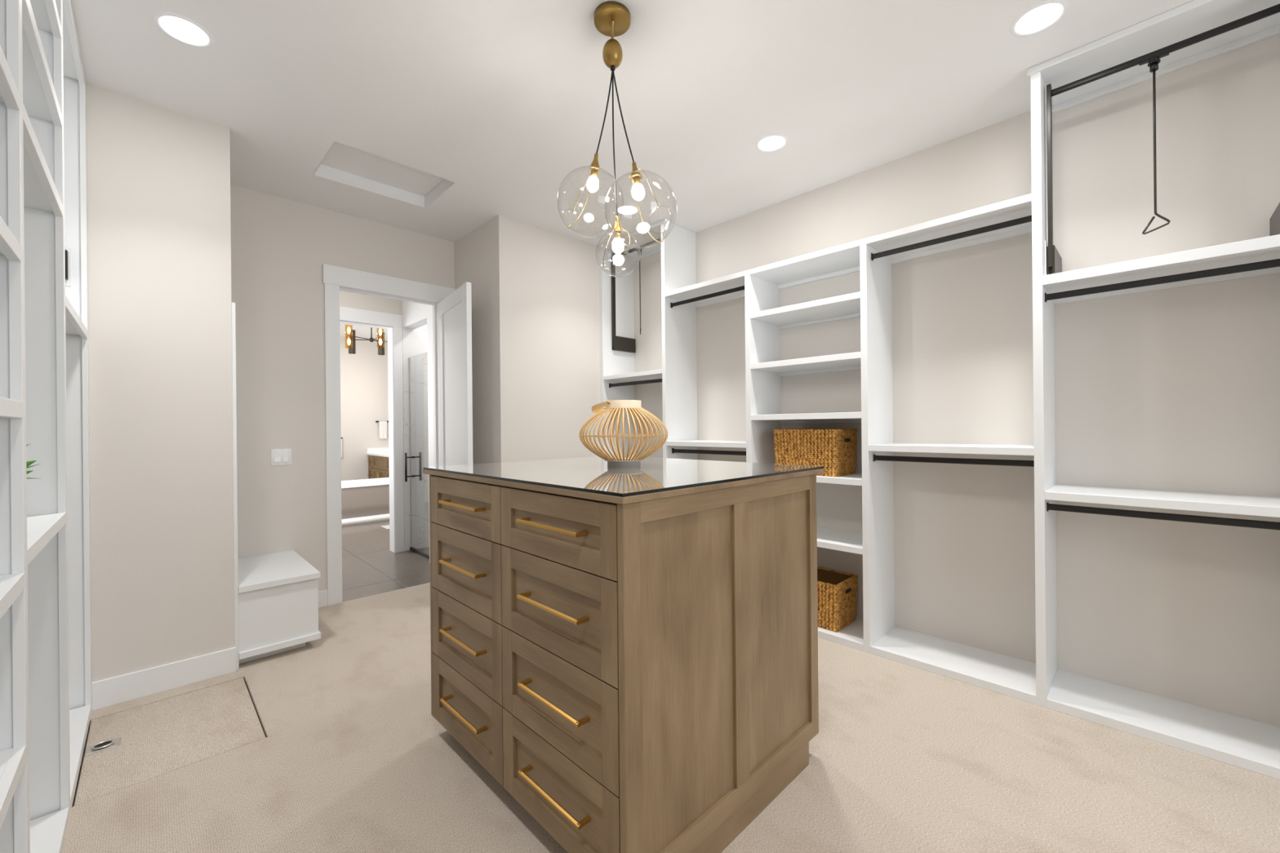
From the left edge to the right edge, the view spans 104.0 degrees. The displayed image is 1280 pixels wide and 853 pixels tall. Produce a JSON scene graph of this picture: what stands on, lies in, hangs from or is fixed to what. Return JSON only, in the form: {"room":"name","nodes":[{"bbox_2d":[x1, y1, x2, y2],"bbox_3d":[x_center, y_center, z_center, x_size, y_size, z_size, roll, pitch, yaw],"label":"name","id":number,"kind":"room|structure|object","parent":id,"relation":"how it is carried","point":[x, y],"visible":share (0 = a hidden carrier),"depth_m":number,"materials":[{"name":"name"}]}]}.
{"room":"walk-in closet","nodes":[
{"label":"walk-in closet","id":0,"kind":"room"},
{"bbox_2d":[86,82,235,682],"bbox_3d":[-2.946,-0.141,2.692,1.083,2.977,0.925,-1,0,-44],"label":"wall","id":1,"kind":"structure","parent":0,"point":[159,218],"depth_m":2.54,"materials":[{"name":"white paint"}]},
{"bbox_2d":[91,647,235,711],"bbox_3d":[-2.404,1.277,2.552,0.532,0.131,0.014,-1,0,-44],"label":"baseboard","id":2,"kind":"structure","parent":1,"relation":"attached to","point":[117,690],"depth_m":2.53,"materials":[{"name":"white wood"}]},
{"bbox_2d":[231,302,239,670],"bbox_3d":[-2.509,0.331,3.038,0.018,2.024,0.797,-1,0,-44],"label":"trim","id":3,"kind":"structure","parent":1,"relation":"attached to","point":[233,312],"depth_m":2.75,"materials":[{"name":"white paint"}]},
{"bbox_2d":[230,184,454,591],"bbox_3d":[-2.219,-0.148,3.968,1.742,2.977,0.120,-1,0,-44],"label":"wall","id":4,"kind":"structure","parent":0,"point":[280,246],"depth_m":3.59,"materials":[{"name":"white paint"}]},
{"bbox_2d":[271,448,291,466],"bbox_3d":[-2.546,0.218,3.550,0.120,0.118,0.014,-1,0,-44],"label":"light switch","id":5,"kind":"object","parent":4,"relation":"attached to","point":[278,456],"visible":1,"depth_m":3.55,"materials":[{"name":"white plastic"}]},
{"bbox_2d":[318,590,327,608],"bbox_3d":[-2.413,1.284,3.671,0.204,0.118,0.014,-1,0,-44],"label":"baseboard","id":6,"kind":"structure","parent":4,"relation":"attached to","point":[322,595],"depth_m":3.71,"materials":[{"name":"white wood"}]},
{"bbox_2d":[322,263,455,605],"bbox_3d":[-2.035,0.061,4.130,1.016,2.556,0.144,-1,0,-44],"label":"door frame","id":7,"kind":"structure","parent":4,"relation":"attached to","point":[334,277],"depth_m":3.79,"materials":[{"name":"white"}]},
{"bbox_2d":[339,324,387,341],"bbox_3d":[-3.811,-1.725,6.815,3.320,0.100,6.154,-1,0,-44],"label":"ceiling","id":8,"kind":"structure","parent":0,"point":[360,331],"depth_m":8.79,"materials":[{"name":"white paint"}]},
{"bbox_2d":[346,326,387,355],"bbox_3d":[-4.077,-1.385,7.631,0.304,0.575,0.776,-1,0,37],"label":"chandelier","id":9,"kind":"object","parent":8,"relation":"hanging from","point":[352,340],"visible":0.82,"depth_m":7.57,"materials":[{"name":"black metal"}]},
{"bbox_2d":[339,337,388,480],"bbox_3d":[-5.915,-0.135,8.977,3.320,3.040,0.100,-1,0,-44],"label":"wall","id":10,"kind":"structure","parent":0,"point":[364,379],"depth_m":9.51,"materials":[{"name":"white paint"}]},
{"bbox_2d":[366,447,388,453],"bbox_3d":[-4.988,0.458,9.794,0.659,0.093,0.019,-1,0,-44],"label":"countertop","id":11,"kind":"structure","parent":10,"relation":"attached to","point":[380,449],"depth_m":9.69,"materials":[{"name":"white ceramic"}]},
{"bbox_3d":[-5.013,-0.096,9.742,0.242,0.032,0.068,-1,0,-44],"label":"towel bar","id":12,"kind":"object","parent":10,"relation":"attached to","visible":0},
{"bbox_2d":[378,421,386,439],"bbox_3d":[-4.995,0.074,9.720,0.139,0.352,0.031,-1,0,-44],"label":"hand towel","id":13,"kind":"object","parent":12,"relation":"hanging from","point":[382,424],"visible":1,"depth_m":9.71,"materials":[{"name":"white fabric"}]},
{"bbox_2d":[339,290,417,471],"bbox_3d":[-2.516,-0.167,5.552,3.180,3.040,0.130,-1,0,-44],"label":"wall","id":14,"kind":"structure","parent":0,"point":[348,300],"depth_m":5.19,"materials":[{"name":"white paint"}]},
{"bbox_2d":[339,306,404,552],"bbox_3d":[-2.981,0.078,5.091,1.038,2.551,0.165,-1,0,-44],"label":"trim","id":15,"kind":"structure","parent":14,"relation":"attached to","point":[392,322],"depth_m":5.36,"materials":[{"name":"white wood"}]},
{"bbox_2d":[401,300,429,551],"bbox_3d":[-1.661,-0.175,5.448,1.344,3.038,1.214,-1,0,-44],"label":"wall","id":16,"kind":"structure","parent":0,"point":[415,342],"depth_m":5.49,"materials":[{"name":"white stone"}]},
{"bbox_2d":[402,219,493,563],"bbox_3d":[-1.817,-0.173,4.728,0.135,3.040,1.996,-1,0,-44],"label":"wall","id":17,"kind":"structure","parent":0,"point":[473,251],"depth_m":4.15,"materials":[{"name":"white paint"}]},
{"bbox_2d":[404,351,429,559],"bbox_3d":[-2.270,0.294,5.206,0.173,2.100,0.668,-1,0,-44],"label":"shower door","id":18,"kind":"structure","parent":17,"relation":"attached to","point":[411,548],"depth_m":5.42,"materials":[{"name":"clear glass"}]},
{"bbox_2d":[439,281,472,466],"bbox_3d":[-1.497,0.126,4.045,0.147,2.400,0.786,-1,0,-36],"label":"door","id":19,"kind":"structure","parent":17,"relation":"in","point":[455,309],"depth_m":3.97,"materials":[{"name":"white wood"}]},
{"bbox_2d":[491,214,600,462],"bbox_3d":[-0.622,-0.163,4.417,1.407,2.977,0.120,-1,0,-44],"label":"wall","id":20,"kind":"structure","parent":0,"point":[546,323],"depth_m":4.16,"materials":[{"name":"white paint"}]},
{"bbox_2d":[71,0,1193,245],"bbox_3d":[0.263,-1.720,1.636,4.210,0.120,6.946,-1,0,-44],"label":"ceiling","id":21,"kind":"structure","parent":0,"point":[500,100],"depth_m":2.43,"materials":[{"name":"white paint"}]},
{"bbox_2d":[151,11,214,48],"bbox_3d":[-1.885,-1.637,2.069,0.192,0.005,0.192,-1,0,-44],"label":"recessed light","id":22,"kind":"object","parent":21,"relation":"in","point":[178,27],"visible":1,"depth_m":2.06,"materials":[{"name":"white plastic"}]},
{"bbox_2d":[313,141,454,207],"bbox_3d":[-1.686,-1.692,3.312,0.713,0.100,0.527,-1,0,-44],"label":"attic hatch","id":23,"kind":"object","parent":21,"relation":"attached to","point":[341,157],"visible":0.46,"depth_m":3.41,"materials":[{"name":"white paint"}]},
{"bbox_2d":[556,0,676,276],"bbox_3d":[-0.095,-1.147,2.020,0.329,1.018,0.552,-1,0,-44],"label":"pendant light","id":24,"kind":"object","parent":21,"relation":"hanging from","point":[611,18],"visible":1,"depth_m":2.01,"materials":[{"name":"clear glass"}]},
{"bbox_2d":[590,168,598,177],"bbox_3d":[-0.192,-1.055,2.086,0.031,0.040,0.036,-1,0,-44],"label":"socket","id":25,"kind":"object","parent":24,"relation":"attached to","point":[594,175],"depth_m":2.07,"materials":[{"name":"gold metal"}]},
{"bbox_2d":[613,230,621,238],"bbox_3d":[-0.094,-0.807,2.112,0.032,0.038,0.032,-1,0,-44],"label":"socket","id":26,"kind":"object","parent":24,"relation":"attached to","point":[617,233],"depth_m":2.10,"materials":[{"name":"gold metal"}]},
{"bbox_2d":[632,175,640,184],"bbox_3d":[-0.013,-0.946,1.934,0.030,0.040,0.035,-1,0,-44],"label":"socket","id":27,"kind":"object","parent":24,"relation":"attached to","point":[636,179],"depth_m":1.92,"materials":[{"name":"gold metal"}]},
{"bbox_2d":[614,204,639,215],"bbox_3d":[-0.095,-1.654,3.821,0.192,0.005,0.192,-1,0,-44],"label":"recessed light","id":28,"kind":"object","parent":21,"relation":"in","point":[628,209],"visible":0.88,"depth_m":3.81,"materials":[{"name":"white plastic"}]},
{"bbox_2d":[755,133,788,152],"bbox_3d":[0.773,-1.662,2.935,0.192,0.005,0.192,-1,0,-44],"label":"recessed light","id":29,"kind":"object","parent":21,"relation":"in","point":[771,142],"visible":1,"depth_m":2.93,"materials":[{"name":"white plastic"}]},
{"bbox_2d":[1009,0,1069,36],"bbox_3d":[1.633,-1.670,2.049,0.192,0.005,0.192,-1,0,-44],"label":"recessed light","id":30,"kind":"object","parent":21,"relation":"in","point":[1041,16],"visible":1,"depth_m":2.04,"materials":[{"name":"white plastic"}]},
{"bbox_2d":[62,520,1279,852],"bbox_3d":[-1.807,1.362,3.957,4.460,0.050,13.000,-1,0,-44],"label":"floor","id":31,"kind":"structure","parent":0,"point":[353,757],"depth_m":1.87,"materials":[{"name":"beige carpet"}]},
{"bbox_2d":[0,44,26,829],"bbox_3d":[-1.289,-0.156,0.696,0.454,2.976,0.796,-1,0,-44],"label":"shelving unit","id":32,"kind":"object","parent":31,"relation":"on","point":[12,761],"visible":1,"depth_m":1.05,"materials":[{"name":"white paint"}]},
{"bbox_2d":[0,0,69,852],"bbox_3d":[-1.840,-0.151,1.258,0.454,2.976,0.797,-1,0,-44],"label":"shelving unit","id":33,"kind":"object","parent":31,"relation":"on","point":[26,180],"visible":0.94,"depth_m":1.13,"materials":[{"name":"white paint"}]},
{"bbox_2d":[26,444,39,479],"bbox_3d":[-1.782,0.171,1.337,0.242,0.238,0.224,-1,0,-44],"label":"potted plant","id":34,"kind":"object","parent":33,"relation":"on","point":[28,463],"visible":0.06,"depth_m":1.45,"materials":[{"name":"green plant"}]},
{"bbox_2d":[23,0,92,820],"bbox_3d":[-2.444,-0.145,1.874,0.454,2.976,0.945,-1,0,-44],"label":"shelving unit","id":35,"kind":"object","parent":31,"relation":"on","point":[57,336],"visible":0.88,"depth_m":1.69,"materials":[{"name":"white paint"}]},
{"bbox_2d":[64,246,71,286],"bbox_3d":[-2.702,-1.075,2.208,0.245,0.860,0.036,-1,0,-44],"label":"lift","id":36,"kind":"object","parent":35,"relation":"attached to","point":[68,250],"visible":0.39,"depth_m":2.30,"materials":[{"name":"black metal"}]},
{"bbox_2d":[237,550,320,663],"bbox_3d":[-2.354,1.115,3.179,0.389,0.454,0.799,-1,0,-44],"label":"storage bench","id":37,"kind":"object","parent":31,"relation":"on","point":[278,592],"visible":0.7,"depth_m":2.93,"materials":[{"name":"white paint"}]},
{"bbox_2d":[341,477,389,526],"bbox_3d":[-4.063,1.087,7.335,1.750,0.554,0.780,-1,0,-44],"label":"bathtub","id":38,"kind":"object","parent":31,"relation":"on","point":[363,501],"visible":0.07,"depth_m":7.04,"materials":[{"name":"beige ceramic"}]},
{"bbox_2d":[366,447,389,479],"bbox_3d":[-4.469,0.884,9.249,0.686,0.955,1.519,-1,0,-44],"label":"vanity","id":39,"kind":"object","parent":31,"relation":"on","point":[378,458],"visible":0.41,"depth_m":9.25,"materials":[{"name":"brown wood"}]},
{"bbox_2d":[366,452,388,457],"bbox_3d":[-4.465,0.518,9.257,0.664,0.037,1.519,-1,0,-44],"label":"countertop","id":40,"kind":"structure","parent":39,"relation":"on","point":[378,454],"depth_m":9.24,"materials":[{"name":"white stone"}]},
{"bbox_2d":[381,524,389,529],"bbox_3d":[-3.235,1.350,6.843,0.500,0.009,0.280,-1,0,-44],"label":"scale","id":41,"kind":"object","parent":31,"relation":"on","point":[387,526],"visible":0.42,"depth_m":6.71,"materials":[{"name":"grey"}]},
{"bbox_2d":[422,455,823,852],"bbox_3d":[-0.104,0.746,2.103,1.138,1.150,1.297,-1,0,-44],"label":"dresser","id":42,"kind":"object","parent":31,"relation":"on","point":[630,653],"visible":0.98,"depth_m":1.56,"materials":[{"name":"brown wood"}]},
{"bbox_2d":[578,400,667,467],"bbox_3d":[-0.070,0.030,2.145,0.380,0.280,0.380,-1,0,3],"label":"lantern","id":43,"kind":"object","parent":42,"relation":"on","point":[616,406],"visible":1,"depth_m":2.07,"materials":[{"name":"beige wood"}]},
{"bbox_2d":[598,218,697,459],"bbox_3d":[0.064,-0.169,4.430,0.409,2.976,0.822,-1,0,-44],"label":"closet","id":44,"kind":"object","parent":31,"relation":"on","point":[677,375],"visible":0.55,"depth_m":4.24,"materials":[{"name":"white paint"}]},
{"bbox_2d":[603,368,662,382],"bbox_3d":[0.064,-0.445,4.433,0.401,0.034,0.734,-1,0,-44],"label":"shelf","id":45,"kind":"object","parent":44,"relation":"attached to","point":[655,374],"depth_m":4.38,"materials":[{"name":"white paint"}]},
{"bbox_2d":[610,237,661,355],"bbox_3d":[0.087,-1.149,4.462,0.304,0.915,0.734,-1,0,-44],"label":"rod","id":46,"kind":"object","parent":44,"relation":"attached to","point":[620,344],"visible":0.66,"depth_m":4.62,"materials":[{"name":"black metal"}]},
{"bbox_2d":[664,269,781,463],"bbox_3d":[0.630,0.117,3.861,0.401,2.393,0.794,-1,0,-44],"label":"closet","id":47,"kind":"object","parent":31,"relation":"on","point":[762,340],"visible":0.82,"depth_m":3.59,"materials":[{"name":"white paint"}]},
{"bbox_2d":[666,440,746,448],"bbox_3d":[0.615,0.132,3.876,0.401,0.035,0.753,-1,0,-44],"label":"shelf","id":48,"kind":"object","parent":47,"relation":"attached to","point":[700,443],"depth_m":3.76,"materials":[{"name":"white paint"}]},
{"bbox_2d":[749,238,894,653],"bbox_3d":[1.182,0.112,3.297,0.401,2.393,0.785,-1,0,-44],"label":"shelving unit","id":49,"kind":"object","parent":31,"relation":"on","point":[873,304],"visible":0.81,"depth_m":3.05,"materials":[{"name":"white paint"}]},
{"bbox_2d":[750,291,860,325],"bbox_3d":[1.161,-0.765,3.311,0.401,0.037,0.747,-1,0,-44],"label":"shelf","id":50,"kind":"object","parent":49,"relation":"attached to","point":[848,305],"depth_m":3.28,"materials":[{"name":"white paint"}]},
{"bbox_2d":[750,351,861,373],"bbox_3d":[1.164,-0.416,3.311,0.401,0.037,0.747,-1,0,-44],"label":"shelf","id":51,"kind":"object","parent":49,"relation":"attached to","point":[849,361],"depth_m":3.27,"materials":[{"name":"white paint"}]},
{"bbox_2d":[751,412,861,420],"bbox_3d":[1.167,-0.065,3.311,0.401,0.037,0.747,-1,0,-44],"label":"shelf","id":52,"kind":"object","parent":49,"relation":"attached to","point":[837,415],"depth_m":3.17,"materials":[{"name":"white paint"}]},
{"bbox_2d":[773,428,857,476],"bbox_3d":[1.159,0.165,3.316,0.323,0.300,0.445,-1,0,-44],"label":"woven basket","id":53,"kind":"object","parent":49,"relation":"on","point":[833,449],"visible":0.89,"depth_m":3.18,"materials":[{"name":"brown wicker"}]},
{"bbox_2d":[817,566,857,632],"bbox_3d":[1.166,1.122,3.319,0.323,0.300,0.445,-1,0,-44],"label":"woven basket","id":54,"kind":"object","parent":49,"relation":"on","point":[837,591],"visible":0.43,"depth_m":3.14,"materials":[{"name":"brown wicker"}]},
{"bbox_2d":[816,472,862,485],"bbox_3d":[1.171,0.328,3.311,0.401,0.037,0.747,-1,0,-44],"label":"shelf","id":55,"kind":"object","parent":49,"relation":"attached to","point":[855,479],"depth_m":3.02,"materials":[{"name":"white paint"}]},
{"bbox_2d":[817,527,862,555],"bbox_3d":[1.175,0.728,3.311,0.401,0.037,0.747,-1,0,-44],"label":"shelf","id":56,"kind":"object","parent":49,"relation":"attached to","point":[836,540],"depth_m":3.10,"materials":[{"name":"white paint"}]},
{"bbox_2d":[866,193,1035,704],"bbox_3d":[1.721,0.107,2.748,0.401,2.393,0.755,-1,0,-44],"label":"closet","id":57,"kind":"object","parent":31,"relation":"on","point":[1011,677],"visible":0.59,"depth_m":2.67,"materials":[{"name":"white paint"}]},
{"bbox_2d":[868,442,1034,455],"bbox_3d":[1.721,0.119,2.748,0.401,0.036,0.755,-1,0,-44],"label":"shelf","id":58,"kind":"object","parent":57,"relation":"attached to","point":[984,449],"depth_m":2.61,"materials":[{"name":"white paint"}]},
{"bbox_2d":[1026,0,1279,779],"bbox_3d":[2.257,-0.190,2.192,0.409,2.976,0.818,-1,0,-44],"label":"closet","id":59,"kind":"object","parent":31,"relation":"on","point":[1246,744],"visible":0.94,"depth_m":2.21,"materials":[{"name":"white paint"}]},
{"bbox_2d":[1042,234,1279,293],"bbox_3d":[2.260,-0.680,2.190,0.401,0.044,0.732,-1,0,-44],"label":"shelf","id":60,"kind":"object","parent":59,"relation":"attached to","point":[1264,248],"depth_m":2.09,"materials":[{"name":"white paint"}]},
{"bbox_2d":[1044,484,1279,517],"bbox_3d":[2.269,0.316,2.190,0.401,0.037,0.732,-1,0,-44],"label":"shelf","id":61,"kind":"object","parent":59,"relation":"attached to","point":[1254,505],"depth_m":2.10,"materials":[{"name":"white paint"}]},
{"bbox_2d":[1044,3,1279,275],"bbox_3d":[2.286,-1.169,2.220,0.300,0.915,0.732,-1,0,-44],"label":"rod","id":62,"kind":"object","parent":59,"relation":"on","point":[1053,260],"visible":0.89,"depth_m":2.15,"materials":[{"name":"black metal"}]},
{"bbox_2d":[633,33,1279,727],"bbox_3d":[1.991,-0.188,2.827,0.100,2.977,6.049,-1,0,-44],"label":"wall","id":63,"kind":"structure","parent":0,"point":[1174,388],"depth_m":2.52,"materials":[{"name":"white paint"}]},
{"bbox_3d":[-2.051,1.405,2.178,1.100,0.029,1.000,-1,0,-44],"label":"floor","id":64,"kind":"structure","parent":0,"visible":0},
{"bbox_2d":[73,677,265,806],"bbox_3d":[-2.062,1.357,2.221,0.550,0.055,0.735,-1,0,-44],"label":"floor hatch","id":65,"kind":"object","parent":64,"relation":"on","point":[124,749],"visible":0.92,"depth_m":2.16,"materials":[{"name":"beige carpet"}]},
{"bbox_2d":[94,742,111,747],"bbox_3d":[-2.252,1.339,2.097,0.058,0.001,0.058,-1,0,-44],"label":"handle","id":66,"kind":"object","parent":65,"relation":"on","point":[102,744],"depth_m":2.10,"materials":[{"name":"grey metal"}]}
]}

